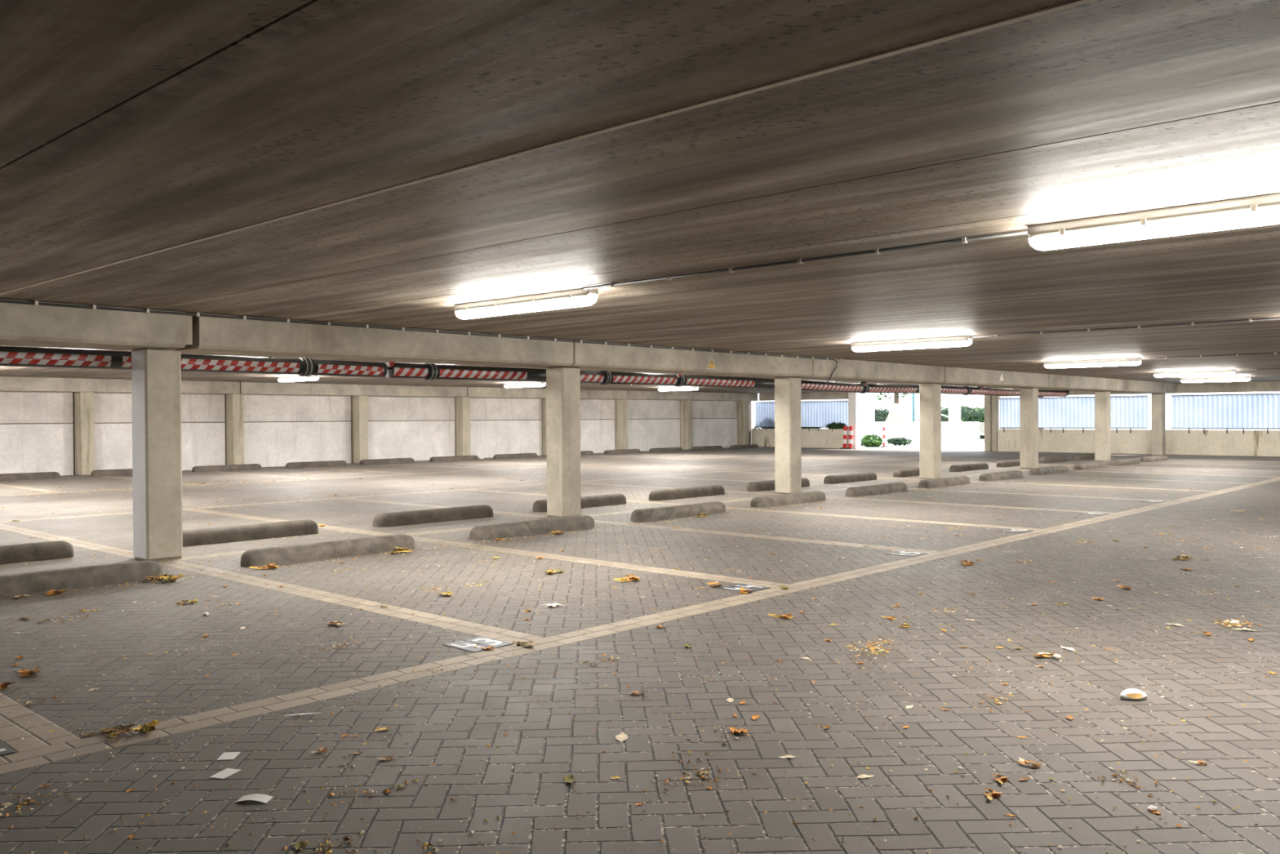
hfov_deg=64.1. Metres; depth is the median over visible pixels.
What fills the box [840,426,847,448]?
bollard
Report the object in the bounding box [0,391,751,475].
wall
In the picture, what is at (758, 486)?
wheel stop
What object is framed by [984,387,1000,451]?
post
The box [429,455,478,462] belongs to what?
wheel stop
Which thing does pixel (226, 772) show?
paper slip
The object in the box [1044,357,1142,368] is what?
ceiling light
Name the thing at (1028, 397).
concrete column
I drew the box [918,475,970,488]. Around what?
wheel stop
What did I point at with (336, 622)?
clump
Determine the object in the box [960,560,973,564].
clump
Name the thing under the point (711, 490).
wheel stop
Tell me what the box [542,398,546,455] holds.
pilaster
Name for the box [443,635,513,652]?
bay number
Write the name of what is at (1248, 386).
beam
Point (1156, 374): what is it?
diffuser
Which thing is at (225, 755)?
paper slip
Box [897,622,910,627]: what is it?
dry leaf
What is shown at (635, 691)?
dry leaf
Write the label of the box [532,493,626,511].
wheel stop
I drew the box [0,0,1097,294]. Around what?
joint
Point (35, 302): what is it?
cable
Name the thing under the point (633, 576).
leaves
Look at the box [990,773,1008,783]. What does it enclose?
dry leaf
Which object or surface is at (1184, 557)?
clump
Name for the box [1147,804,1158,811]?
crumpled tissue
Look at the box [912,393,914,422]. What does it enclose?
lamp pole
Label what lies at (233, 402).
pilaster
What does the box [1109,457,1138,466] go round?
wheel stop
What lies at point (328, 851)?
fallen leaves
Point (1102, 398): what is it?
concrete column
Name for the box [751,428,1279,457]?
wall
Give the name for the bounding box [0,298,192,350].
concrete beam
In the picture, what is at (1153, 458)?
wheel stop
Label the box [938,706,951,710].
dry leaf
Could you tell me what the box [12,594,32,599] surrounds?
clump
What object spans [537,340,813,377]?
concrete beam
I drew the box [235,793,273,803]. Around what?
paper slip
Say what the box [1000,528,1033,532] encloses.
bay number
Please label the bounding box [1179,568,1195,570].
dry leaf
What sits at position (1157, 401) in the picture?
concrete column
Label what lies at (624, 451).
wheel stop
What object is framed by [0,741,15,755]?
bay number
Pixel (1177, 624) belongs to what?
dry leaf
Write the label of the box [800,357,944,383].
concrete beam
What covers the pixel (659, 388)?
diffuser
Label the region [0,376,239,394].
beam
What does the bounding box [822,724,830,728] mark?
dry leaf
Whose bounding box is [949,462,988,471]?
wheel stop
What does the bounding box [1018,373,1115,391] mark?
concrete beam
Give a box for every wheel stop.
[0,471,60,480]
[0,540,73,564]
[0,560,163,596]
[90,468,132,476]
[182,519,318,546]
[191,463,261,471]
[240,533,414,566]
[285,460,346,467]
[359,457,413,464]
[373,504,493,527]
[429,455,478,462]
[469,515,594,540]
[493,453,537,458]
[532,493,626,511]
[580,450,593,455]
[604,448,639,453]
[631,501,725,521]
[648,447,682,452]
[648,484,724,500]
[692,445,722,450]
[729,444,758,448]
[746,477,809,491]
[750,490,826,507]
[823,471,876,484]
[845,482,907,496]
[893,467,919,477]
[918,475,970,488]
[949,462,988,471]
[979,470,1022,480]
[996,458,1019,466]
[1029,465,1067,475]
[1038,455,1068,463]
[1072,453,1094,459]
[1072,461,1106,470]
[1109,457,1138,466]
[1140,454,1167,462]
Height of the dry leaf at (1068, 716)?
0.008 m
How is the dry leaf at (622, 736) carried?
on the floor
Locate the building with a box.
[751,392,875,444]
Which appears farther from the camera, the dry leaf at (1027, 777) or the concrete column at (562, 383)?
the concrete column at (562, 383)
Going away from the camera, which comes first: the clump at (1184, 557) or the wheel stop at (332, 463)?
the clump at (1184, 557)
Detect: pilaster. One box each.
[74,391,94,475]
[225,393,244,464]
[351,395,368,463]
[454,396,470,455]
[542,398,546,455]
[614,399,627,449]
[680,400,692,449]
[737,400,748,444]
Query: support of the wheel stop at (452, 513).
on the floor
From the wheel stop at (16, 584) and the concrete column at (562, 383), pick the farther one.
the concrete column at (562, 383)
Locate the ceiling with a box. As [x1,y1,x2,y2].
[0,0,1279,393]
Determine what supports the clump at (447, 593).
on the floor
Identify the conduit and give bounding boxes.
[582,230,1027,289]
[972,317,1279,337]
[1142,352,1279,359]
[1235,368,1279,370]
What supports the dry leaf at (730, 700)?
on the floor
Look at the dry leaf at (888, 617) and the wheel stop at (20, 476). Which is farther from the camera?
the wheel stop at (20, 476)
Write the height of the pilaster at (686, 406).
1.895 m
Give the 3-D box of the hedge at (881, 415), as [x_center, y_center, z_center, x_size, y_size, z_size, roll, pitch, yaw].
[11.993,-0.325,54.525,5.894,1.918,1.823,0,1,40]
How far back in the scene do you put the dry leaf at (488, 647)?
5.52 m
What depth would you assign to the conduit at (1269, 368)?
21.57 m
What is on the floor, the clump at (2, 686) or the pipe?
the clump at (2, 686)
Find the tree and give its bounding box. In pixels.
[875,392,911,404]
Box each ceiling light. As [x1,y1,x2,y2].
[277,375,319,382]
[453,288,598,319]
[503,382,546,387]
[657,386,698,391]
[851,335,972,351]
[1027,193,1279,250]
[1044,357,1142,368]
[1153,368,1235,377]
[1180,376,1250,382]
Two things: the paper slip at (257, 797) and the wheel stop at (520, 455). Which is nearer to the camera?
the paper slip at (257, 797)
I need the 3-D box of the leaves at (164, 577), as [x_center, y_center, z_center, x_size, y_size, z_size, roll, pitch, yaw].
[-3.696,1.164,7.895,0.384,0.056,0.251,0,1,26]
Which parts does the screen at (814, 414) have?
rail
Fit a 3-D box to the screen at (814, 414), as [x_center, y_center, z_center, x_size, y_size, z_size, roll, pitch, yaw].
[6.398,-0.429,40.774,4.540,1.178,0.204,0,1,42]
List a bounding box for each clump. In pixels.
[0,681,20,689]
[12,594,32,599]
[17,665,41,676]
[46,587,66,595]
[96,720,165,737]
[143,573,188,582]
[174,599,198,604]
[249,562,279,568]
[327,620,345,625]
[389,546,411,553]
[436,591,454,595]
[511,640,535,647]
[543,568,564,573]
[551,530,563,534]
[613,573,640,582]
[694,512,707,516]
[707,581,721,587]
[738,586,752,593]
[768,613,794,618]
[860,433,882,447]
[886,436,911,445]
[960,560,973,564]
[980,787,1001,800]
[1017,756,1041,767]
[1033,652,1063,657]
[1116,584,1132,589]
[1172,554,1192,559]
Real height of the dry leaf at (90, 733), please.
0.008 m
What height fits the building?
4.200 m
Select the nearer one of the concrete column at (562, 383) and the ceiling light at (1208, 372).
the concrete column at (562, 383)
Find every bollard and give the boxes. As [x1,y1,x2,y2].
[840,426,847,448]
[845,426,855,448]
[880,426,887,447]
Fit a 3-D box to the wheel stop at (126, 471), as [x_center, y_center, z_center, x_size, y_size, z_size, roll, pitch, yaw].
[-11.589,1.018,23.317,0.233,0.136,1.700,0,1,42]
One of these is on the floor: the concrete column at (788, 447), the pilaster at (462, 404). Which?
the concrete column at (788, 447)
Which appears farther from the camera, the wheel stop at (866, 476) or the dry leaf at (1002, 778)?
the wheel stop at (866, 476)
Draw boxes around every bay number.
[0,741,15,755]
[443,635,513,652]
[717,583,770,592]
[885,551,926,556]
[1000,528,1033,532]
[1080,512,1109,515]
[1142,500,1165,502]
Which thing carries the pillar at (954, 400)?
on the ground
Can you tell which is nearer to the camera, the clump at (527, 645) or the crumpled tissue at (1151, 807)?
the crumpled tissue at (1151, 807)
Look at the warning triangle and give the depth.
14.48 m
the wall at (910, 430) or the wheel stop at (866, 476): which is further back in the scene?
the wall at (910, 430)
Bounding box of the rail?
[941,413,984,444]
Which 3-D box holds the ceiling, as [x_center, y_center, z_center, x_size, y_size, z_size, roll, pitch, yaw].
[2.391,-1.260,15.187,35.000,0.300,43.650,0,1,42]
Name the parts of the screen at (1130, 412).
rail, rail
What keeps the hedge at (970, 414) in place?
on the ground
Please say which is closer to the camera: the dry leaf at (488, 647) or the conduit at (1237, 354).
the dry leaf at (488, 647)
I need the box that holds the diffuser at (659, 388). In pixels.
[657,387,697,391]
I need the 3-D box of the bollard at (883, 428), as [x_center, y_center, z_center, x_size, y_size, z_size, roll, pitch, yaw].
[9.742,0.401,40.860,0.170,0.800,0.320,0,1,42]
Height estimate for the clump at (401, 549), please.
0.048 m
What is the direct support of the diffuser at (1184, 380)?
attached to the ceiling light at (1228, 379)
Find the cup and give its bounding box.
[1120,688,1146,699]
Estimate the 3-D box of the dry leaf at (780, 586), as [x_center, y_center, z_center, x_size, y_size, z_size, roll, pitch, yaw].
[1.046,1.163,7.435,0.062,0.017,0.152,-1,1,-21]
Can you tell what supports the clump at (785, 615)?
on the floor
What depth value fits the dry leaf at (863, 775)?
3.54 m
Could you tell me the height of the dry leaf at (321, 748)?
0.015 m
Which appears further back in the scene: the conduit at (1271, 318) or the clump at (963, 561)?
the conduit at (1271, 318)
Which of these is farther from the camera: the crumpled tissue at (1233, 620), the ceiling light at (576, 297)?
the ceiling light at (576, 297)
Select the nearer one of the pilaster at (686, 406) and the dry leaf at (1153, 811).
the dry leaf at (1153, 811)
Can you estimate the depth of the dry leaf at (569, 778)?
3.52 m
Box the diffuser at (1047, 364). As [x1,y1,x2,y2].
[1044,361,1141,368]
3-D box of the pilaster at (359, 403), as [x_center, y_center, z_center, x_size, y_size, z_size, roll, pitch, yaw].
[-7.818,0.068,28.563,0.400,1.895,0.290,0,1,42]
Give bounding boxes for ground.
[751,429,1203,450]
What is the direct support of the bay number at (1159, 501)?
on the floor
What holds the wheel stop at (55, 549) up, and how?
on the floor
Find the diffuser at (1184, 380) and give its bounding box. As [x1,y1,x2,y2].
[1180,378,1250,382]
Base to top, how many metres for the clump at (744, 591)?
0.028 m
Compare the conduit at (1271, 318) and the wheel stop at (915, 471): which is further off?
the wheel stop at (915, 471)
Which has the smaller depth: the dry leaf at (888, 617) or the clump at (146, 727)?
the clump at (146, 727)
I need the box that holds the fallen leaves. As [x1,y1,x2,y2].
[0,456,1274,853]
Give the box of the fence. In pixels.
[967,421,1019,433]
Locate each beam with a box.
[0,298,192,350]
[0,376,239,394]
[173,313,573,367]
[240,381,466,397]
[466,386,627,399]
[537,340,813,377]
[627,390,757,400]
[759,391,848,400]
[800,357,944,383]
[921,366,1048,388]
[997,381,1279,396]
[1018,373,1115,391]
[1110,378,1177,393]
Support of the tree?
on the ground
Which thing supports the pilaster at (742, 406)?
attached to the wall at (37, 428)
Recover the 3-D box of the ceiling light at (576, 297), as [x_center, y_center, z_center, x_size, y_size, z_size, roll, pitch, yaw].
[-0.930,-0.960,8.055,1.600,0.125,0.138,0,1,42]
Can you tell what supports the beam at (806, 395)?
attached to the ceiling
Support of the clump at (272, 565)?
on the floor
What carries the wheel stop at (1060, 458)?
on the floor
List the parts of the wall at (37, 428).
panel, panel, panel, panel, panel, panel, panel, panel, panel, panel, panel, panel, panel, panel, panel, panel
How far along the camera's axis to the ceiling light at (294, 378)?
22.43 m
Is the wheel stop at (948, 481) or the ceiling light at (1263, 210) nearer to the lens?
the ceiling light at (1263, 210)
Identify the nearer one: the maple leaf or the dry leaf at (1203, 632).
the dry leaf at (1203, 632)
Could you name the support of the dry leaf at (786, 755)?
on the floor
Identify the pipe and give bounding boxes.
[0,346,1070,396]
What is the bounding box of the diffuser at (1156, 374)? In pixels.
[1154,372,1235,377]
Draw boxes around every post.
[848,392,860,448]
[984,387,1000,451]
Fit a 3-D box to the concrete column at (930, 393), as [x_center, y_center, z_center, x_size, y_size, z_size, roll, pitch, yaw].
[5.758,0.080,20.287,0.320,1.885,0.320,0,1,42]
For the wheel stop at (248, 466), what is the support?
on the floor
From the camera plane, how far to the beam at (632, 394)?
38.78 m
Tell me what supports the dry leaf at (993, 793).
on the floor
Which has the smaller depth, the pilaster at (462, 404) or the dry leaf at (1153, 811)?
the dry leaf at (1153, 811)
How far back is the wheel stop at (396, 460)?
28.20 m
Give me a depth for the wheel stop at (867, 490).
16.35 m
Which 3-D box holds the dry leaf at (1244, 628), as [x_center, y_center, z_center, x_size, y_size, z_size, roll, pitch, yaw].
[3.499,1.168,5.909,0.165,0.010,0.067,0,1,28]
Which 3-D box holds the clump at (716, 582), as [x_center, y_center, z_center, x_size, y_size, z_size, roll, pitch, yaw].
[0.558,1.158,7.541,0.116,0.032,0.171,-1,1,-20]
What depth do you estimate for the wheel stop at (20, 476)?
21.68 m
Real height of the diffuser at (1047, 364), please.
0.062 m
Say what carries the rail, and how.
on the ground
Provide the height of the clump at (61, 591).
0.035 m
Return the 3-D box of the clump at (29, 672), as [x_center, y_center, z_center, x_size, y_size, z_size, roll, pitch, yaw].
[-3.011,1.203,5.044,0.109,0.027,0.169,-1,1,-40]
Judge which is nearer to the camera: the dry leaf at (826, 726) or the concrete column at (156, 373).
the dry leaf at (826, 726)
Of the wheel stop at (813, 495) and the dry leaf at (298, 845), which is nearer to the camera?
the dry leaf at (298, 845)
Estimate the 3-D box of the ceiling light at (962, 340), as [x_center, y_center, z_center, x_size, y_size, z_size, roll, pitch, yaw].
[3.353,-1.028,12.729,1.600,0.125,0.138,0,1,42]
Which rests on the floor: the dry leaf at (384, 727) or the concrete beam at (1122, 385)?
the dry leaf at (384, 727)
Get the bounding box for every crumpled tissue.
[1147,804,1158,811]
[1230,619,1239,624]
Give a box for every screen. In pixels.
[754,400,848,431]
[999,395,1147,432]
[1170,393,1279,434]
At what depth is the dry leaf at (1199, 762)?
3.66 m
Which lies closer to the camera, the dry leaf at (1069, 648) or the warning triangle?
the dry leaf at (1069, 648)
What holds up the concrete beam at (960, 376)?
attached to the ceiling
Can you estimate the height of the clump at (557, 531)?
0.038 m
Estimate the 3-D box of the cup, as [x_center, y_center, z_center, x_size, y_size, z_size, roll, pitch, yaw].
[2.164,1.171,4.496,0.118,0.044,0.070,0,1,0]
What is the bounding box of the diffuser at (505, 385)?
[504,384,545,387]
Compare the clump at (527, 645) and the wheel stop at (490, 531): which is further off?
the wheel stop at (490, 531)
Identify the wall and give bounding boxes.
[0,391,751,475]
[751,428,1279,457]
[875,422,979,444]
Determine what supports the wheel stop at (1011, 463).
on the floor
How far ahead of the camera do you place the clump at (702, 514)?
12.78 m
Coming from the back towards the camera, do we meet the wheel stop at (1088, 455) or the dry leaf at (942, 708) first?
the wheel stop at (1088, 455)
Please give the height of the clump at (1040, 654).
0.030 m
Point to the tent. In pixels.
(897, 413)
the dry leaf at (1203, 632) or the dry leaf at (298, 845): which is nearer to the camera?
the dry leaf at (298, 845)
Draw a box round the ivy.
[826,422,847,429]
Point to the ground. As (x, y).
(980, 446)
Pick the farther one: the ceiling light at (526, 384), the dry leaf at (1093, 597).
the ceiling light at (526, 384)
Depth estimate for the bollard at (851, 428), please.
38.79 m
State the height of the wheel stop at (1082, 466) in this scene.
0.137 m
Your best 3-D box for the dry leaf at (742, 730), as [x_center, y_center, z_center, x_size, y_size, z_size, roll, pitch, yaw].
[0.397,1.198,4.033,0.123,0.020,0.056,0,1,44]
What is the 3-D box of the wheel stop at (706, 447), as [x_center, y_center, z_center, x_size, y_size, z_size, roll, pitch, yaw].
[2.564,0.792,38.762,0.235,0.137,1.700,0,1,42]
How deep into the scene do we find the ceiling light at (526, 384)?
27.57 m
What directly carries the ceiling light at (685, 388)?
attached to the ceiling
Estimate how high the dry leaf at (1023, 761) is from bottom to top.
0.018 m
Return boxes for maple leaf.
[542,602,564,606]
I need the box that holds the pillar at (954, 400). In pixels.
[948,394,960,444]
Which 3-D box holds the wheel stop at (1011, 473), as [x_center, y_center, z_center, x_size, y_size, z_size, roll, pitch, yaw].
[7.122,0.948,20.142,0.235,0.137,1.700,0,1,42]
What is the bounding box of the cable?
[0,299,842,384]
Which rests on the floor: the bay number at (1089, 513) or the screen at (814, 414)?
the bay number at (1089, 513)
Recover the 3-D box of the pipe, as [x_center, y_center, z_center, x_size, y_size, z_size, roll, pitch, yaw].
[-0.034,-0.827,14.651,0.202,0.527,33.575,0,1,42]
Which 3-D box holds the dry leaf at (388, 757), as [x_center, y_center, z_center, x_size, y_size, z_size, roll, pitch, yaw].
[-0.931,1.214,3.747,0.097,0.009,0.038,-1,1,-27]
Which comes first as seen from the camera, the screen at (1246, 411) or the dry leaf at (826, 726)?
the dry leaf at (826, 726)
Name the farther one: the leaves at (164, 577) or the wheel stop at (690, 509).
the wheel stop at (690, 509)
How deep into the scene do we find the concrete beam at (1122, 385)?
29.19 m
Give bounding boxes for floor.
[0,446,1279,853]
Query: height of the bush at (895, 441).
0.470 m
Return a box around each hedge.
[875,406,916,422]
[911,400,1008,440]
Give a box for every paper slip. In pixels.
[209,768,240,778]
[216,751,240,759]
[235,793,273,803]
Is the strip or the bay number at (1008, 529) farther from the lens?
the bay number at (1008, 529)
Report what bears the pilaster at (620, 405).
attached to the wall at (37, 428)
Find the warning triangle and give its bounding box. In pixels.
[706,356,715,368]
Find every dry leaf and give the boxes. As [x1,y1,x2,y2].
[82,732,96,735]
[293,840,306,849]
[310,746,327,752]
[373,726,391,731]
[375,755,398,760]
[479,645,495,649]
[563,773,576,782]
[606,775,621,778]
[614,731,629,742]
[631,690,646,694]
[726,697,733,702]
[728,726,750,735]
[751,714,759,719]
[778,754,799,758]
[779,585,789,588]
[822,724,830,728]
[854,773,875,777]
[881,615,895,619]
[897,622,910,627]
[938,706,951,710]
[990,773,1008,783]
[1018,776,1030,780]
[1060,645,1075,650]
[1065,714,1074,719]
[1088,596,1103,599]
[1149,809,1161,813]
[1166,622,1187,626]
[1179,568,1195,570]
[1188,760,1207,764]
[1200,631,1212,635]
[1231,626,1258,631]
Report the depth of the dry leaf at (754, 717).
4.25 m
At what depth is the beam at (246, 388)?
28.01 m
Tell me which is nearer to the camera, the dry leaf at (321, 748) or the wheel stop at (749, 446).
the dry leaf at (321, 748)
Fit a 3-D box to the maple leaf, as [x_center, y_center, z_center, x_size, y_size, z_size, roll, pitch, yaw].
[-0.576,1.177,6.773,0.141,0.010,0.116,-1,1,-27]
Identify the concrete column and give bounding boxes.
[131,347,182,560]
[546,366,581,517]
[774,376,801,493]
[919,382,941,479]
[1019,387,1038,468]
[1094,391,1111,461]
[1151,393,1165,455]
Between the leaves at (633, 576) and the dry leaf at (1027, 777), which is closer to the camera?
the dry leaf at (1027, 777)
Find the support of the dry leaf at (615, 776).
on the floor
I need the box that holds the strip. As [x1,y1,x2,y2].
[284,712,318,715]
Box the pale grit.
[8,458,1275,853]
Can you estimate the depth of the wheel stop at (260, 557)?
9.15 m
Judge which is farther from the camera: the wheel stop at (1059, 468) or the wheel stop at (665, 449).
the wheel stop at (665, 449)
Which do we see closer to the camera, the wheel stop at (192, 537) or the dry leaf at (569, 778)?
the dry leaf at (569, 778)
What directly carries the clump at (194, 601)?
on the floor
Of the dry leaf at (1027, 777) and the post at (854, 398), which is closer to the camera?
the dry leaf at (1027, 777)
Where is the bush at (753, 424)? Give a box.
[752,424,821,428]
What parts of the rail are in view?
rail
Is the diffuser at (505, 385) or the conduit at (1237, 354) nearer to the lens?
the conduit at (1237, 354)
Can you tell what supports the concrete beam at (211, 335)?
attached to the ceiling
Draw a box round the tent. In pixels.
[884,403,911,422]
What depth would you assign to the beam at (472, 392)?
32.81 m
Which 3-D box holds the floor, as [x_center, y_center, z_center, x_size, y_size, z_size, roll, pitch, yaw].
[2.370,1.090,15.173,35.000,0.001,43.550,0,1,42]
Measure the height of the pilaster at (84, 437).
1.895 m
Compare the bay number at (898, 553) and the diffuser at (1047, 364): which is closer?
the bay number at (898, 553)
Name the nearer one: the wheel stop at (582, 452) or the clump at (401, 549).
the clump at (401, 549)
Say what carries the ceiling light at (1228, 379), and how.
attached to the ceiling
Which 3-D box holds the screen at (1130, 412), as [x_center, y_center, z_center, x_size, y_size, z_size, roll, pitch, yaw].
[14.136,-0.402,33.684,4.770,1.178,0.204,0,1,42]
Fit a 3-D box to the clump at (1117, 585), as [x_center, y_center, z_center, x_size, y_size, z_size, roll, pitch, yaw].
[3.472,1.148,7.348,0.124,0.023,0.084,0,1,41]
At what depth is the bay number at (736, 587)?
7.46 m
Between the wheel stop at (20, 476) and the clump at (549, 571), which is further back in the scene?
the wheel stop at (20, 476)
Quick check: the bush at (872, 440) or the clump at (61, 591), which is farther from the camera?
the bush at (872, 440)
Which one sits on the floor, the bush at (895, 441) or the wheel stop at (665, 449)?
the wheel stop at (665, 449)

